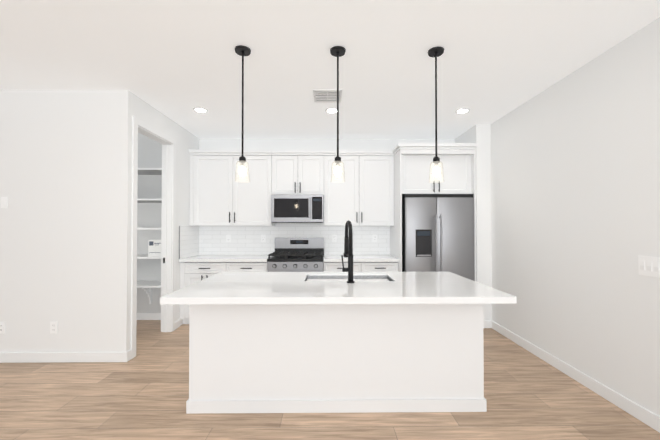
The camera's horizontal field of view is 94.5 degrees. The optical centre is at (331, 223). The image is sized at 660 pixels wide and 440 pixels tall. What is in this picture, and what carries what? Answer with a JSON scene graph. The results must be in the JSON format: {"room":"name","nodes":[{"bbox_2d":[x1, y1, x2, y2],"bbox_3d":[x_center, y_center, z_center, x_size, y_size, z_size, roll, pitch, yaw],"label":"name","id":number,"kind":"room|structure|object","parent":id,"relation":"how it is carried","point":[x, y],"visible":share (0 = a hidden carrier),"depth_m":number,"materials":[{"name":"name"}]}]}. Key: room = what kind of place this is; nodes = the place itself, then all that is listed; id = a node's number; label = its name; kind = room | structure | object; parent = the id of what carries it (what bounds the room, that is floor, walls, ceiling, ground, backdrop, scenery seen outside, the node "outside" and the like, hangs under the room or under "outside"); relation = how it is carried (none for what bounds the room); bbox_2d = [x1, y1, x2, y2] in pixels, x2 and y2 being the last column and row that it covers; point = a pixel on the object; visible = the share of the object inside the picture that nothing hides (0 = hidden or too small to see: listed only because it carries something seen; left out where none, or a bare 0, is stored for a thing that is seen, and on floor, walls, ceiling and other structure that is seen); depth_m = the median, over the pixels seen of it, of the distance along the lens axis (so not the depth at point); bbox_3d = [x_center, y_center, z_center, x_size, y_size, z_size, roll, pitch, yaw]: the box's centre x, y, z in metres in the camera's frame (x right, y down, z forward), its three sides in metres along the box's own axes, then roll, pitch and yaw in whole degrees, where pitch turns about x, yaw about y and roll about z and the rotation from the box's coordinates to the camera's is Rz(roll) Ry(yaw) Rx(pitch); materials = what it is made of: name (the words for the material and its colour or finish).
{"room":"kitchen","nodes":[
{"label":"kitchen","id":0,"kind":"room"},
{"bbox_2d":[0,89,139,351],"bbox_3d":[-4.776,0.019,3.119,5.430,2.740,0.135,0,-1,-1],"label":"wall","id":1,"kind":"structure","parent":0,"point":[66,190],"depth_m":3.07,"materials":[{"name":"white paint"}]},
{"bbox_2d":[0,322,4,333],"bbox_3d":[-3.301,1.044,3.049,0.072,0.114,0.008,0,-1,-1],"label":"electrical outlet","id":2,"kind":"object","parent":1,"relation":"attached to","point":[2,327],"visible":1,"depth_m":3.05,"materials":[{"name":"white plastic"}]},
{"bbox_2d":[1,197,7,207],"bbox_3d":[-3.287,-0.209,3.063,0.068,0.115,0.009,0,-1,-1],"label":"light switch","id":3,"kind":"object","parent":1,"relation":"attached to","point":[4,202],"visible":1,"depth_m":3.06,"materials":[{"name":"white plastic"}]},
{"bbox_2d":[50,322,57,332],"bbox_3d":[-2.781,1.044,3.054,0.072,0.114,0.008,0,-1,-1],"label":"electrical outlet","id":4,"kind":"object","parent":1,"relation":"attached to","point":[53,327],"visible":1,"depth_m":3.05,"materials":[{"name":"white plastic"}]},
{"bbox_2d":[0,350,129,362],"bbox_3d":[-4.768,1.338,3.035,5.444,0.100,0.024,0,-1,-1],"label":"baseboard","id":5,"kind":"structure","parent":1,"relation":"attached to","point":[5,357],"depth_m":3.04,"materials":[{"name":"white paint"}]},
{"bbox_2d":[137,133,161,312],"bbox_3d":[-2.960,0.036,4.520,1.530,2.740,0.120,0,-1,-1],"label":"wall","id":6,"kind":"structure","parent":0,"point":[149,186],"depth_m":4.45,"materials":[{"name":"white paint"}]},
{"bbox_2d":[137,168,161,303],"bbox_3d":[-2.897,0.214,4.257,1.406,1.902,0.398,0,-1,-1],"label":"shelf","id":7,"kind":"object","parent":6,"relation":"attached to","point":[146,285],"visible":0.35,"depth_m":4.05,"materials":[{"name":"white paint"}]},
{"bbox_2d":[148,240,160,256],"bbox_3d":[-2.381,0.338,4.149,0.190,0.225,0.056,0,-1,-1],"label":"box","id":8,"kind":"object","parent":7,"relation":"on","point":[154,248],"visible":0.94,"depth_m":4.12,"materials":[{"name":"white cardboard"}]},
{"bbox_2d":[137,313,179,320],"bbox_3d":[-2.900,1.355,4.436,1.410,0.100,0.018,0,-1,-1],"label":"baseboard","id":9,"kind":"structure","parent":6,"relation":"attached to","point":[140,316],"depth_m":4.43,"materials":[{"name":"white paint"}]},
{"bbox_2d":[140,98,198,325],"bbox_3d":[-2.130,0.030,4.002,0.120,2.740,1.550,0,-1,-1],"label":"wall","id":10,"kind":"structure","parent":0,"point":[185,140],"depth_m":4.13,"materials":[{"name":"white paint"}]},
{"bbox_2d":[131,116,175,358],"bbox_3d":[-2.126,0.145,3.582,0.152,2.500,0.881,0,-1,-1],"label":"door frame","id":11,"kind":"structure","parent":10,"relation":"attached to","point":[168,243],"depth_m":3.93,"materials":[{"name":"white paint"}]},
{"bbox_2d":[199,139,453,225],"bbox_3d":[0.031,0.040,4.858,4.457,2.740,0.120,0,-1,-1],"label":"wall","id":12,"kind":"structure","parent":0,"point":[303,144],"depth_m":4.81,"materials":[{"name":"white paint"}]},
{"bbox_2d":[189,149,274,225],"bbox_3d":[-1.477,-0.516,4.603,1.193,1.105,0.367,0,-1,-1],"label":"upper cabinet","id":13,"kind":"object","parent":12,"relation":"attached to","point":[219,196],"visible":1,"depth_m":4.46,"materials":[{"name":"white paint"}]},
{"bbox_2d":[179,226,389,258],"bbox_3d":[-0.578,0.263,4.470,2.989,0.451,0.636,0,-1,-1],"label":"backsplash","id":14,"kind":"structure","parent":12,"relation":"attached to","point":[205,240],"depth_m":4.78,"materials":[{"name":"tile"}]},
{"bbox_2d":[226,235,230,241],"bbox_3d":[-1.612,0.236,4.766,0.072,0.115,0.006,0,-1,-1],"label":"outlet","id":15,"kind":"object","parent":14,"relation":"attached to","point":[228,238],"visible":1,"depth_m":4.76,"materials":[{"name":"white plastic"}]},
{"bbox_2d":[261,235,265,241],"bbox_3d":[-1.067,0.236,4.771,0.072,0.115,0.006,0,-1,-1],"label":"outlet","id":16,"kind":"object","parent":14,"relation":"attached to","point":[263,238],"visible":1,"depth_m":4.77,"materials":[{"name":"white plastic"}]},
{"bbox_2d":[332,235,336,241],"bbox_3d":[0.045,0.236,4.782,0.072,0.115,0.006,0,-1,-1],"label":"outlet","id":17,"kind":"object","parent":14,"relation":"attached to","point":[334,238],"visible":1,"depth_m":4.78,"materials":[{"name":"white plastic"}]},
{"bbox_2d":[372,235,376,241],"bbox_3d":[0.676,0.236,4.788,0.072,0.115,0.006,0,-1,-1],"label":"outlet","id":18,"kind":"object","parent":14,"relation":"attached to","point":[374,238],"visible":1,"depth_m":4.79,"materials":[{"name":"white plastic"}]},
{"bbox_2d":[271,150,323,194],"bbox_3d":[-0.496,-0.742,4.615,0.762,0.652,0.367,0,-1,-1],"label":"upper cabinet","id":19,"kind":"object","parent":12,"relation":"attached to","point":[297,172],"visible":0.88,"depth_m":4.47,"materials":[{"name":"white paint"}]},
{"bbox_2d":[271,195,323,222],"bbox_3d":[-0.495,-0.210,4.562,0.755,0.408,0.460,0,-1,-1],"label":"microwave","id":20,"kind":"object","parent":19,"relation":"attached to","point":[297,208],"visible":1,"depth_m":4.38,"materials":[{"name":"silver metal"}]},
{"bbox_2d":[324,150,393,225],"bbox_3d":[0.402,-0.516,4.621,1.028,1.105,0.367,0,-1,-1],"label":"upper cabinet","id":21,"kind":"object","parent":12,"relation":"attached to","point":[361,193],"visible":1,"depth_m":4.48,"materials":[{"name":"white paint"}]},
{"bbox_2d":[0,320,659,439],"bbox_3d":[-2.639,1.404,0.101,9.887,0.100,9.550,0,-1,-1],"label":"floor","id":22,"kind":"structure","parent":0,"point":[143,394],"depth_m":2.23,"materials":[{"name":"brown wood"}]},
{"bbox_2d":[179,255,271,323],"bbox_3d":[-1.477,0.947,4.452,1.191,0.915,0.639,0,-1,-1],"label":"base cabinet","id":23,"kind":"object","parent":22,"relation":"on","point":[195,269],"visible":0.42,"depth_m":4.18,"materials":[{"name":"white paint"}]},
{"bbox_2d":[267,238,323,271],"bbox_3d":[-0.497,0.812,4.413,0.760,1.185,0.682,0,-1,-1],"label":"range","id":24,"kind":"object","parent":22,"relation":"on","point":[297,255],"visible":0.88,"depth_m":4.26,"materials":[{"name":"silver metal"}]},
{"bbox_2d":[186,304,486,413],"bbox_3d":[0.036,0.948,2.594,2.188,0.872,0.734,0,-1,-1],"label":"kitchen island","id":25,"kind":"object","parent":22,"relation":"on","point":[302,342],"depth_m":2.24,"materials":[{"name":"white paint"}]},
{"bbox_2d":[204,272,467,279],"bbox_3d":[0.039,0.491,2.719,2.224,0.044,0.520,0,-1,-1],"label":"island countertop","id":26,"kind":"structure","parent":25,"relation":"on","point":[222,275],"depth_m":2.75,"materials":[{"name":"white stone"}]},
{"bbox_2d":[308,276,391,279],"bbox_3d":[0.147,0.590,2.642,0.748,0.219,0.376,0,-1,-1],"label":"sink","id":27,"kind":"object","parent":26,"relation":"in","point":[309,277],"depth_m":2.83,"materials":[{"name":"silver metal"}]},
{"bbox_2d":[160,280,515,303],"bbox_3d":[0.044,0.485,2.181,2.224,0.044,0.556,0,-1,-1],"label":"island countertop","id":28,"kind":"structure","parent":25,"relation":"on","point":[204,291],"depth_m":2.04,"materials":[{"name":"white stone"}]},
{"bbox_2d":[341,220,354,282],"bbox_3d":[0.126,0.221,2.463,0.104,0.489,0.203,0,-1,-1],"label":"faucet","id":29,"kind":"object","parent":28,"relation":"on","point":[348,248],"visible":1,"depth_m":2.38,"materials":[{"name":"black metal"}]},
{"bbox_2d":[324,255,398,271],"bbox_3d":[0.402,0.948,4.470,1.029,0.915,0.639,0,-1,-1],"label":"base cabinet","id":30,"kind":"object","parent":22,"relation":"on","point":[372,263],"visible":0.17,"depth_m":4.20,"materials":[{"name":"white paint"}]},
{"bbox_2d":[390,143,476,280],"bbox_3d":[1.414,0.167,4.438,1.055,2.475,0.736,0,-1,-1],"label":"surround","id":31,"kind":"object","parent":22,"relation":"on","point":[412,165],"visible":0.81,"depth_m":4.21,"materials":[{"name":"white paint"}]},
{"bbox_2d":[402,194,473,280],"bbox_3d":[1.439,0.508,4.378,0.921,1.792,0.797,0,-1,-1],"label":"fridge","id":32,"kind":"object","parent":22,"relation":"on","point":[437,232],"visible":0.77,"depth_m":4.06,"materials":[{"name":"stainless steel"},{"name":"black plastic"}]},
{"bbox_2d":[0,0,659,138],"bbox_3d":[-2.639,-1.435,0.134,9.887,0.100,9.550,0,-1,-1],"label":"ceiling","id":33,"kind":"structure","parent":0,"point":[177,61],"depth_m":2.47,"materials":[{"name":"white paint"}]},
{"bbox_2d":[193,107,207,112],"bbox_3d":[-1.556,-1.341,3.619,0.164,0.006,0.164,0,-1,-1],"label":"recessed light","id":34,"kind":"object","parent":33,"relation":"in","point":[200,109],"visible":1,"depth_m":3.61,"materials":[{"name":"white paint"}]},
{"bbox_2d":[235,45,250,182],"bbox_3d":[-0.695,-0.839,2.381,0.124,1.032,0.124,0,-1,-1],"label":"pendant light","id":35,"kind":"object","parent":33,"relation":"hanging from","point":[242,50],"visible":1,"depth_m":2.38,"materials":[{"name":"black metal"}]},
{"bbox_2d":[313,90,341,102],"bbox_3d":[-0.042,-1.344,3.234,0.300,0.010,0.300,0,-1,-1],"label":"ceiling vent","id":36,"kind":"object","parent":33,"relation":"in","point":[326,96],"visible":0.96,"depth_m":3.23,"materials":[{"name":"white metal"}]},
{"bbox_2d":[325,108,336,112],"bbox_3d":[0.004,-1.341,3.634,0.164,0.006,0.164,0,-1,-1],"label":"recessed light","id":37,"kind":"object","parent":33,"relation":"in","point":[330,110],"visible":0.92,"depth_m":3.62,"materials":[{"name":"white paint"}]},
{"bbox_2d":[330,46,345,181],"bbox_3d":[0.048,-0.839,2.389,0.124,1.032,0.124,0,-1,-1],"label":"pendant light","id":38,"kind":"object","parent":33,"relation":"hanging from","point":[337,51],"visible":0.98,"depth_m":2.38,"materials":[{"name":"black metal"}]},
{"bbox_2d":[428,46,443,182],"bbox_3d":[0.820,-0.839,2.396,0.124,1.032,0.124,0,-1,-1],"label":"pendant light","id":39,"kind":"object","parent":33,"relation":"hanging from","point":[437,51],"visible":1,"depth_m":2.39,"materials":[{"name":"black metal"}]},
{"bbox_2d":[455,108,469,113],"bbox_3d":[1.564,-1.340,3.649,0.164,0.006,0.164,0,-1,-1],"label":"recessed light","id":40,"kind":"object","parent":33,"relation":"in","point":[462,110],"visible":1,"depth_m":3.64,"materials":[{"name":"white paint"}]},
{"bbox_2d":[454,124,491,320],"bbox_3d":[2.045,0.035,4.460,0.197,2.740,0.715,0,-1,-1],"label":"wall","id":41,"kind":"structure","parent":0,"point":[479,135],"depth_m":4.11,"materials":[{"name":"white paint"}]},
{"bbox_2d":[491,17,659,416],"bbox_3d":[2.245,-0.015,0.165,0.120,2.740,9.310,0,-1,-1],"label":"wall","id":42,"kind":"structure","parent":0,"point":[575,193],"depth_m":2.56,"materials":[{"name":"white paint"}]},
{"bbox_2d":[489,320,659,432],"bbox_3d":[2.179,1.301,-0.193,0.017,0.100,8.565,0,-1,-1],"label":"baseboard","id":43,"kind":"structure","parent":42,"relation":"attached to","point":[642,414],"depth_m":2.55,"materials":[{"name":"white paint"}]},
{"bbox_2d":[638,255,659,277],"bbox_3d":[2.160,0.292,2.063,0.010,0.134,0.170,0,-1,-1],"label":"light switch","id":44,"kind":"object","parent":42,"relation":"attached to","point":[648,265],"visible":1,"depth_m":2.07,"materials":[{"name":"white plastic"}]}
]}

